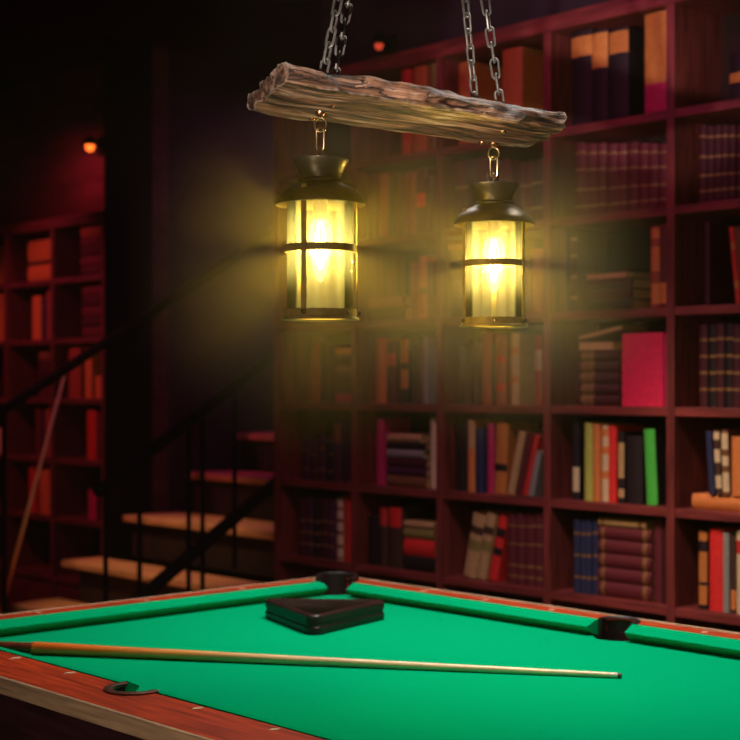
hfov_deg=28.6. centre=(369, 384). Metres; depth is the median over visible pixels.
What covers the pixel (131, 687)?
cushion
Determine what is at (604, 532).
book
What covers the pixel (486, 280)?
book
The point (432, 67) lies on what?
book
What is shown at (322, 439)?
book
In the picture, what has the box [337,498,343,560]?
book
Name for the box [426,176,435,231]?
book
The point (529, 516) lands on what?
book
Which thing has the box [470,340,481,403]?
book
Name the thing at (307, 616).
rack
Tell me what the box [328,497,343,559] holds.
book
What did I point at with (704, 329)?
book
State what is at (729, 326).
book
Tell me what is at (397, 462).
book
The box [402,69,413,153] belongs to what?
book
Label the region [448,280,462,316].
book
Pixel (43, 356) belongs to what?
book
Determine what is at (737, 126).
book
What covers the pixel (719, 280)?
book
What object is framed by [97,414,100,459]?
book
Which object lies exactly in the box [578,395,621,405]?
book
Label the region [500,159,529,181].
book
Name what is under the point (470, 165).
book
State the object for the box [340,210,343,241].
book
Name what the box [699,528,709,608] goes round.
book
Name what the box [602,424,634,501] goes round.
book
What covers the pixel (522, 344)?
book
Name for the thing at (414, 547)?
book
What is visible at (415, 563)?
book
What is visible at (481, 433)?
book
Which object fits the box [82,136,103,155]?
wall lamp
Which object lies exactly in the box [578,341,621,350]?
book
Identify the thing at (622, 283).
book
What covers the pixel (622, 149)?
book
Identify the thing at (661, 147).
book
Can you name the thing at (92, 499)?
book
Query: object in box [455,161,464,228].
book
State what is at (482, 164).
book
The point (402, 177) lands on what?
book
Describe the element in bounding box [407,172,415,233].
book
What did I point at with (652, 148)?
book
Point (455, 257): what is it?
book
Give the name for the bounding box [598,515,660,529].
book
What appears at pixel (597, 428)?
book
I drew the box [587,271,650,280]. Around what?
book
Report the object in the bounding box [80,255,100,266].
book
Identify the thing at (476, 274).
book
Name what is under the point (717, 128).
book
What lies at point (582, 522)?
book
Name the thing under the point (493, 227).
socket
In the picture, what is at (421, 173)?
book
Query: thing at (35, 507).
book
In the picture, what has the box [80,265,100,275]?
book
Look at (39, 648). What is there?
stick
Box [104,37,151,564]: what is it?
pillar
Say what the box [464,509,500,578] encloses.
book
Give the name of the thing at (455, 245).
book
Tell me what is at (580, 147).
book
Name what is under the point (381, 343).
book
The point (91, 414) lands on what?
book
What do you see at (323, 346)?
book
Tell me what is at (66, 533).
bookcase
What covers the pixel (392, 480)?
book
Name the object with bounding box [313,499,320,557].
book
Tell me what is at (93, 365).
book
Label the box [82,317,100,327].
book
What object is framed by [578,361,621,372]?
book
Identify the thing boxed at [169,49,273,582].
wall
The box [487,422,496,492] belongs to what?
book
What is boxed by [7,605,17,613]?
floor
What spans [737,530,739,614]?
book
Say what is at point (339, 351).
book
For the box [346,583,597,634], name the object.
cushion
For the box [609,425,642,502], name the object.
book
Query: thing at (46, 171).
wall
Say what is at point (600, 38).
book
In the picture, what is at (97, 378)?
book
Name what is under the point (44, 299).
book
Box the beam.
[247,0,566,160]
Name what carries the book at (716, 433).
on the book at (705, 500)
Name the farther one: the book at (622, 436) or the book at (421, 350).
the book at (421, 350)
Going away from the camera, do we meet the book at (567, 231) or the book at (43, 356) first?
the book at (567, 231)
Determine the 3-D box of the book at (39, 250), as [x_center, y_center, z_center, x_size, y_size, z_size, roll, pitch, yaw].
[-2.069,-0.870,9.451,0.199,0.135,0.291,0,0,-43]
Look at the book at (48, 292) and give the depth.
9.28 m
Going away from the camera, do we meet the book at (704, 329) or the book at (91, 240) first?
the book at (704, 329)
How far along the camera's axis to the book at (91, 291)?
8.93 m
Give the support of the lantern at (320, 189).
hanging from the beam
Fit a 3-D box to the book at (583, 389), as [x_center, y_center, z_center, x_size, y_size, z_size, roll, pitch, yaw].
[0.965,0.017,5.775,0.179,0.043,0.203,0,0,-43]
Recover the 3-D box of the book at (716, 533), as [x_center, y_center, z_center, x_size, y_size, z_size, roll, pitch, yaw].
[1.330,0.678,5.379,0.176,0.302,0.060,0,0,-43]
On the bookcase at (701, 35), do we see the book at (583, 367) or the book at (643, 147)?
the book at (643, 147)
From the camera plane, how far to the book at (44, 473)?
9.31 m
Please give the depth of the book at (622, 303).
5.66 m
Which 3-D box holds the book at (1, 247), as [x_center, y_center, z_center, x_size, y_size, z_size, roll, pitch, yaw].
[-2.415,-0.803,9.819,0.204,0.264,0.137,0,0,-43]
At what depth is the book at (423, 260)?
6.43 m
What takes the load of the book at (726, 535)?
on the bookcase at (701, 35)
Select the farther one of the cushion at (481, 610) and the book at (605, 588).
the book at (605, 588)
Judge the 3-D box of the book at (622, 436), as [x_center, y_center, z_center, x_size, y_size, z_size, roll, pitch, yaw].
[1.046,0.321,5.704,0.200,0.278,0.029,0,0,-43]
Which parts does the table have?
apron panel, edge trim, rail, edge trim, rail, apron panel, rail, edge trim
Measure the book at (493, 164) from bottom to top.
0.273 m
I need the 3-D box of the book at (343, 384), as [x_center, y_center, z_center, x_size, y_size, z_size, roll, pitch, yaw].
[-0.051,0.003,6.893,0.203,0.079,0.112,0,0,-43]
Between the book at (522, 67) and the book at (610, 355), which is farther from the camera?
the book at (522, 67)
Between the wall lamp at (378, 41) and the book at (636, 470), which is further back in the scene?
the wall lamp at (378, 41)
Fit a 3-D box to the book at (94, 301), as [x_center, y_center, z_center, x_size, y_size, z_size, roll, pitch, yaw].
[-1.635,-0.514,8.989,0.209,0.063,0.234,0,0,-43]
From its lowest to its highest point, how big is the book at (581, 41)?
0.385 m
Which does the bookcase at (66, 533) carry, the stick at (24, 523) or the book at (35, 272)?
the book at (35, 272)
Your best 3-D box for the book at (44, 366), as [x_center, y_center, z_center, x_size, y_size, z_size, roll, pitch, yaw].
[-2.033,-0.094,9.381,0.177,0.117,0.138,0,0,-43]
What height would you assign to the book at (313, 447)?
0.172 m
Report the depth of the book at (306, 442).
7.02 m
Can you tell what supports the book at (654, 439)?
on the bookcase at (701, 35)
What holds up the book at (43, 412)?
on the bookcase at (66, 533)
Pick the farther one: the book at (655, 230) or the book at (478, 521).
the book at (478, 521)
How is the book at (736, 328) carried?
on the bookcase at (701, 35)
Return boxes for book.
[0,246,3,283]
[0,291,3,340]
[28,239,49,261]
[28,260,49,265]
[28,264,49,280]
[29,463,49,512]
[32,296,46,339]
[36,408,49,455]
[38,352,49,360]
[38,361,49,378]
[40,469,49,513]
[42,297,46,338]
[42,411,45,455]
[46,409,49,456]
[47,291,49,338]
[69,345,91,397]
[80,225,100,236]
[80,235,100,246]
[80,245,100,256]
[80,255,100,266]
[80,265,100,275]
[82,285,100,296]
[82,296,100,306]
[82,306,100,317]
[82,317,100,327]
[82,327,100,336]
[85,348,100,397]
[87,410,100,459]
[88,489,100,519]
[95,376,100,398]
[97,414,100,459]
[295,267,332,324]
[299,497,305,555]
[302,438,317,479]
[305,270,316,323]
[306,495,334,556]
[307,211,312,241]
[310,444,317,480]
[311,343,319,401]
[313,218,320,241]
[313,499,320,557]
[316,270,343,323]
[318,435,333,480]
[320,343,340,401]
[321,211,330,241]
[321,495,343,558]
[326,273,337,322]
[326,443,333,481]
[328,344,350,401]
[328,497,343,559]
[331,210,339,241]
[334,416,350,481]
[335,348,350,354]
[335,355,350,365]
[335,366,350,376]
[335,377,350,393]
[335,394,350,402]
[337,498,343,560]
[338,272,350,322]
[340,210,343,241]
[344,495,350,561]
[366,295,410,307]
[366,306,410,320]
[368,170,399,238]
[376,338,400,402]
[376,417,409,484]
[379,172,398,237]
[380,505,407,566]
[386,432,430,442]
[386,442,430,449]
[386,466,430,476]
[386,475,430,488]
[387,341,400,402]
[387,449,430,458]
[387,457,430,467]
[388,175,396,236]
[388,505,426,568]
[397,173,406,235]
[401,336,428,402]
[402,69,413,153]
[403,518,435,529]
[403,527,435,540]
[403,538,435,557]
[403,555,435,572]
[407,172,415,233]
[411,262,418,318]
[412,345,422,403]
[414,65,428,151]
[416,167,435,233]
[419,256,435,318]
[421,350,422,403]
[423,337,435,403]
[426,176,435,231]
[427,262,435,317]
[429,63,435,149]
[431,418,435,488]
[448,240,490,250]
[448,250,481,280]
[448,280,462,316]
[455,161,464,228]
[455,423,467,490]
[459,62,501,144]
[459,345,469,403]
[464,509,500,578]
[465,159,475,208]
[468,419,503,491]
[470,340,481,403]
[472,254,481,315]
[476,157,500,181]
[476,427,486,492]
[476,509,515,579]
[482,249,514,315]
[482,333,510,403]
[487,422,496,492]
[489,161,499,180]
[489,512,507,580]
[492,345,495,404]
[494,421,538,493]
[496,254,511,314]
[496,335,510,404]
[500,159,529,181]
[502,46,542,109]
[506,255,514,314]
[507,429,542,494]
[508,509,539,583]
[511,161,528,208]
[511,333,542,404]
[516,432,542,495]
[516,510,542,584]
[522,162,531,216]
[523,434,542,495]
[525,254,530,313]
[525,511,538,586]
[528,450,542,496]
[531,248,542,313]
[532,159,542,220]
[534,511,542,587]
[535,336,542,404]
[565,229,570,311]
[571,28,596,125]
[571,228,607,311]
[572,417,607,499]
[574,517,599,592]
[576,142,591,215]
[578,324,649,340]
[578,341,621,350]
[578,350,621,361]
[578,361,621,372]
[578,373,621,383]
[578,384,621,394]
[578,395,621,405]
[580,519,590,592]
[585,422,620,500]
[586,143,597,214]
[586,278,650,290]
[586,288,650,300]
[586,299,650,310]
[586,519,591,593]
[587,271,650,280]
[592,29,610,122]
[592,518,599,594]
[593,423,627,501]
[596,143,609,213]
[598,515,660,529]
[598,526,653,543]
[598,539,653,557]
[598,553,653,572]
[598,567,653,586]
[598,581,653,601]
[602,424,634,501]
[608,143,618,212]
[609,26,644,119]
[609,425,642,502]
[617,143,627,211]
[618,431,643,502]
[622,332,665,406]
[627,435,646,504]
[628,142,640,209]
[639,143,652,208]
[644,428,665,504]
[645,10,665,113]
[648,143,658,207]
[651,226,659,307]
[654,518,665,602]
[658,143,665,206]
[660,224,665,306]
[663,521,665,603]
[664,334,665,406]
[692,492,739,511]
[699,125,708,202]
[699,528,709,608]
[700,325,708,406]
[705,222,738,304]
[705,431,715,493]
[706,126,713,201]
[709,324,715,406]
[710,525,739,611]
[713,429,731,494]
[714,125,720,200]
[716,323,725,407]
[721,125,728,199]
[721,429,739,494]
[723,531,736,612]
[726,323,739,407]
[728,125,736,198]
[729,227,739,303]
[730,50,739,98]
[731,535,736,613]
[732,436,739,495]
[733,325,739,407]
[735,226,739,281]
[736,125,739,198]
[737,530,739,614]
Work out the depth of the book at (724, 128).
5.28 m
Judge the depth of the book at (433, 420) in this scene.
6.39 m
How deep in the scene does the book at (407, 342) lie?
6.53 m
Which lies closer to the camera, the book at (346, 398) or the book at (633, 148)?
the book at (633, 148)
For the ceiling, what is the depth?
8.55 m
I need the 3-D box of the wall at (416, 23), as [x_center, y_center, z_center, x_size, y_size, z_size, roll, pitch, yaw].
[2.441,-0.315,4.576,0.120,3.550,7.800,0,0,-43]
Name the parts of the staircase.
handrail, rail, handrail, rail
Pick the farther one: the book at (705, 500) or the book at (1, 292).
the book at (1, 292)
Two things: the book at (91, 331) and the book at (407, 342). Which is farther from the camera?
the book at (91, 331)
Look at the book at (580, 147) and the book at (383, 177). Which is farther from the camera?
the book at (383, 177)
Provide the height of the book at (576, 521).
0.291 m
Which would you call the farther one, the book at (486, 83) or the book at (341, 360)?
the book at (341, 360)
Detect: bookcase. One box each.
[0,210,103,605]
[274,0,739,632]
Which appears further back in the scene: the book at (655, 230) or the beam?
the book at (655, 230)
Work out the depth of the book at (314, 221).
6.97 m
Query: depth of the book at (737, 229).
5.24 m
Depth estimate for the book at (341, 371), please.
6.83 m
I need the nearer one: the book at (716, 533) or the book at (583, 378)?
the book at (716, 533)
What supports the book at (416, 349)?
on the bookcase at (701, 35)
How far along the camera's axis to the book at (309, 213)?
7.01 m
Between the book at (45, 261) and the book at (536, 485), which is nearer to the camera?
the book at (536, 485)
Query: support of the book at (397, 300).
on the book at (400, 312)
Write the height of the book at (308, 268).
0.280 m
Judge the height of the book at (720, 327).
0.308 m
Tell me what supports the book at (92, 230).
on the book at (91, 240)
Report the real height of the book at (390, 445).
0.029 m
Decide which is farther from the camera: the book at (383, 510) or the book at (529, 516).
the book at (383, 510)
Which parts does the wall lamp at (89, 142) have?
lamp shade, bulb, plate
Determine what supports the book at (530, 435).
on the bookcase at (701, 35)
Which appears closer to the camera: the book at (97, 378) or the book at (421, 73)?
the book at (421, 73)
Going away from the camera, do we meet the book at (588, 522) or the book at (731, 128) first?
the book at (731, 128)
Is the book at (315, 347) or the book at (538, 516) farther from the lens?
the book at (315, 347)
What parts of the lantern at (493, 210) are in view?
hanging chain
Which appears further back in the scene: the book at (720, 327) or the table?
the book at (720, 327)
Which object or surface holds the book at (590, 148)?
on the bookcase at (701, 35)
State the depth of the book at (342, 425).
6.86 m
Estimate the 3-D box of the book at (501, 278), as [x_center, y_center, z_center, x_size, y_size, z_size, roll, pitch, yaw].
[0.613,-0.421,6.173,0.204,0.258,0.069,0,0,-43]
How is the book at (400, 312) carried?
on the bookcase at (701, 35)
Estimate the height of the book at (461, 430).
0.291 m
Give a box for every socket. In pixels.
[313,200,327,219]
[487,221,499,237]
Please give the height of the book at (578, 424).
0.328 m
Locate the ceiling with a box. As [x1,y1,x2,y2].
[0,0,320,90]
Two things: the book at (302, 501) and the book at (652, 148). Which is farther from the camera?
the book at (302, 501)
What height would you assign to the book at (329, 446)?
0.181 m
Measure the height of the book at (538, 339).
0.284 m
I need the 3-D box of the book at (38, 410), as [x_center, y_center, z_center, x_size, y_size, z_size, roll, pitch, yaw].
[-2.091,0.305,9.446,0.181,0.309,0.063,0,0,-43]
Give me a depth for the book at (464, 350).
6.25 m
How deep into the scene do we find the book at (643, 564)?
5.62 m
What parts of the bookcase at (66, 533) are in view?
panel, shelf, shelf, shelf, shelf, shelf, shelf, shelf, shelf, shelf, shelf, shelf, shelf, panel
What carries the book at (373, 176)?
on the bookcase at (701, 35)
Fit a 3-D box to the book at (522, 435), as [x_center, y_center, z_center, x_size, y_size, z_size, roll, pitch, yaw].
[0.671,0.323,6.093,0.184,0.272,0.102,0,0,-43]
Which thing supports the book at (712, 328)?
on the bookcase at (701, 35)
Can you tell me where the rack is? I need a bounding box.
[265,598,383,634]
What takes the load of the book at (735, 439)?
on the book at (705, 500)
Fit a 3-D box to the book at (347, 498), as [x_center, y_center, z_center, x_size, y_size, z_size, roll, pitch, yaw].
[-0.036,0.675,6.879,0.208,0.309,0.056,0,0,-43]
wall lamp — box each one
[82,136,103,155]
[371,32,396,54]
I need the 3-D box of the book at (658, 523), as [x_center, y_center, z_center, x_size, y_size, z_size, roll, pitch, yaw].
[1.162,0.671,5.581,0.195,0.317,0.037,0,0,-43]
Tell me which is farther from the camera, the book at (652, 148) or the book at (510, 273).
the book at (510, 273)
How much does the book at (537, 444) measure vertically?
0.257 m
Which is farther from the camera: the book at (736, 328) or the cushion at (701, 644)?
the book at (736, 328)
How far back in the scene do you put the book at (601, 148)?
5.70 m
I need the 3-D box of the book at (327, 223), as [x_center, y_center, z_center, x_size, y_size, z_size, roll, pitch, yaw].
[-0.148,-0.800,6.989,0.192,0.260,0.066,0,0,-43]
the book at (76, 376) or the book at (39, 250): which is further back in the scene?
the book at (39, 250)
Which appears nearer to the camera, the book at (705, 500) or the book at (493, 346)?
the book at (705, 500)
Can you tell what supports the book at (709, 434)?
on the book at (705, 500)
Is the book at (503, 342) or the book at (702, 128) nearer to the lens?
the book at (702, 128)
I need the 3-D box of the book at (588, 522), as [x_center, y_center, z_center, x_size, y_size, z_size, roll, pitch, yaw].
[0.929,0.683,5.815,0.184,0.292,0.028,0,0,-43]
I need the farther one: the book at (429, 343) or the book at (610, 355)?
the book at (429, 343)
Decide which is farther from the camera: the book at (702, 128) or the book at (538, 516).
the book at (538, 516)
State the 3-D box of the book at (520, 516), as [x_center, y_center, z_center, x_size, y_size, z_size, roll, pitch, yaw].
[0.682,0.680,6.072,0.178,0.298,0.049,0,0,-43]
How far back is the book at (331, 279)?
6.87 m
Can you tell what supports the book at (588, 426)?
on the bookcase at (701, 35)
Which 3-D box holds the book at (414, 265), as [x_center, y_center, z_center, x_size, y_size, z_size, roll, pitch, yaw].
[0.261,-0.421,6.538,0.183,0.257,0.057,0,0,-43]
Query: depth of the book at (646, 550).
5.62 m
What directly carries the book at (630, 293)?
on the book at (622, 303)
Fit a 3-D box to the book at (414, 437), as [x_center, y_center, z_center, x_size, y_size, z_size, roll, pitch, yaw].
[0.216,0.240,6.580,0.180,0.039,0.220,0,0,-43]
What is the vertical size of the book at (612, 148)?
0.272 m
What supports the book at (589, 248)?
on the bookcase at (701, 35)
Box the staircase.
[0,226,273,613]
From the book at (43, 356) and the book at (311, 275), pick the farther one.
the book at (43, 356)
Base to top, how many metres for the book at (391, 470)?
0.039 m
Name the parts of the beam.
eye plate, chain, chain, chain, chain, eye plate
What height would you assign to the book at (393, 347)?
0.283 m
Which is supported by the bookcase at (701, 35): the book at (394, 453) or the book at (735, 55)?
the book at (735, 55)
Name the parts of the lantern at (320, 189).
hanging chain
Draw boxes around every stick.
[0,361,67,613]
[0,641,621,677]
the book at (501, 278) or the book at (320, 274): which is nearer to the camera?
the book at (501, 278)
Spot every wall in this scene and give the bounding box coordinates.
[0,45,168,566]
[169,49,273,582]
[321,0,611,70]
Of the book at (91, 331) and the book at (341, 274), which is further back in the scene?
the book at (91, 331)
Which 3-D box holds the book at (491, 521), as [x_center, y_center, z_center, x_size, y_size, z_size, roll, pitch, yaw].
[0.555,0.683,6.217,0.188,0.293,0.118,0,0,-43]
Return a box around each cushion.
[0,581,327,635]
[0,647,138,691]
[158,690,344,739]
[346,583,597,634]
[625,624,739,657]
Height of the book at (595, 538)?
0.299 m
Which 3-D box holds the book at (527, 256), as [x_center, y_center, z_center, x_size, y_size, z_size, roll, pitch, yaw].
[0.698,-0.416,6.065,0.178,0.248,0.067,0,0,-43]
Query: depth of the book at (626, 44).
5.64 m
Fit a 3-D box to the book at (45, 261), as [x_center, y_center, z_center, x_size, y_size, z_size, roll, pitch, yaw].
[-2.069,-0.791,9.451,0.199,0.021,0.291,0,0,-43]
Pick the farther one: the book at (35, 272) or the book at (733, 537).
the book at (35, 272)
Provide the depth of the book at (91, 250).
8.91 m
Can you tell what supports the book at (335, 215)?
on the bookcase at (701, 35)
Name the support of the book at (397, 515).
on the bookcase at (701, 35)
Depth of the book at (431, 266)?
6.40 m
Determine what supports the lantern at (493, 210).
hanging from the beam
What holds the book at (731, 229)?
on the bookcase at (701, 35)
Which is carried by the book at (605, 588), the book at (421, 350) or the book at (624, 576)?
the book at (624, 576)
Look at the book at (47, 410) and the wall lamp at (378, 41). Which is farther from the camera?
the book at (47, 410)
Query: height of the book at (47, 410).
0.306 m
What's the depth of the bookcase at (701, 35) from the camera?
5.95 m
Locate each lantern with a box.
[275,127,365,321]
[453,155,533,328]
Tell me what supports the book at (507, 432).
on the bookcase at (701, 35)
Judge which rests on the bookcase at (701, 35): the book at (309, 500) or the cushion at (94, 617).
the book at (309, 500)
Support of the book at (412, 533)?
on the book at (414, 547)
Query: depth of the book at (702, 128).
5.36 m
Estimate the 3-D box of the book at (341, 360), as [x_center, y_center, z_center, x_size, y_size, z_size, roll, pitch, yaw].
[-0.051,-0.116,6.893,0.203,0.052,0.112,0,0,-43]
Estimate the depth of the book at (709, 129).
5.33 m
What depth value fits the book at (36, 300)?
9.40 m
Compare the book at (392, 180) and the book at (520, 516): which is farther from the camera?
the book at (392, 180)
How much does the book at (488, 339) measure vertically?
0.304 m
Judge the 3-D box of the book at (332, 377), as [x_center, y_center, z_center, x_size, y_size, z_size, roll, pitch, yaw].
[-0.118,-0.056,6.950,0.191,0.276,0.059,0,0,-43]
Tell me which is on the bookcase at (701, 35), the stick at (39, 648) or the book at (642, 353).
the book at (642, 353)
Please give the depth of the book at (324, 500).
6.92 m
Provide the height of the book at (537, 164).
0.255 m
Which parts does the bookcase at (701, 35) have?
panel, shelf, shelf, shelf, shelf, shelf, shelf, shelf, shelf, shelf, shelf, shelf, shelf, shelf, shelf, shelf, shelf, shelf, shelf, shelf, shelf, shelf, shelf, shelf, shelf, shelf, shelf, shelf, shelf, shelf, shelf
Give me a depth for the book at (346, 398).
6.83 m
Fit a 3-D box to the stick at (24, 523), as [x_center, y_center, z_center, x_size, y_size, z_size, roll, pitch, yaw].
[-1.960,0.659,8.386,0.495,1.601,0.028,0,0,-39]
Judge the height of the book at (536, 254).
0.268 m
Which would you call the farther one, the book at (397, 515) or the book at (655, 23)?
the book at (397, 515)
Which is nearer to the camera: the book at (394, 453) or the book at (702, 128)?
the book at (702, 128)
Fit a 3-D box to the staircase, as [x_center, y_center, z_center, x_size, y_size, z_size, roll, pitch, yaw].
[-0.549,-0.078,8.621,3.835,3.075,1.800,0,0,-43]
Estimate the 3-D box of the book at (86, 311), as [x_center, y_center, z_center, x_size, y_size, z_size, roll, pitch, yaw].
[-1.635,-0.451,8.989,0.209,0.063,0.234,0,0,-43]
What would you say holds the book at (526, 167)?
on the bookcase at (701, 35)
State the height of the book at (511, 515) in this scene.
0.298 m
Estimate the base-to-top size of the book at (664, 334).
0.276 m
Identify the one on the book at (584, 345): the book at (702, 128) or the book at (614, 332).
the book at (614, 332)
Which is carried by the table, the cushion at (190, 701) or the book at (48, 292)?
the cushion at (190, 701)
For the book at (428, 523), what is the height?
0.030 m
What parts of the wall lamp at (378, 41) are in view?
bulb, lamp shade, plate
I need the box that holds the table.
[0,572,739,739]
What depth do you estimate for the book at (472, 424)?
6.21 m
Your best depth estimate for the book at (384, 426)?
6.65 m
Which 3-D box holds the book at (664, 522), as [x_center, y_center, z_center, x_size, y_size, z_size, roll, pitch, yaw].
[1.185,0.673,5.552,0.190,0.312,0.027,0,0,-43]
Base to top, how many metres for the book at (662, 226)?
0.317 m
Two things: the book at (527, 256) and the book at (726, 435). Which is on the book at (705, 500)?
the book at (726, 435)
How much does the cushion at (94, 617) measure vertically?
0.044 m
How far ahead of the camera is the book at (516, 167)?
6.03 m
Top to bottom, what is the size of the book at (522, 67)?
0.376 m

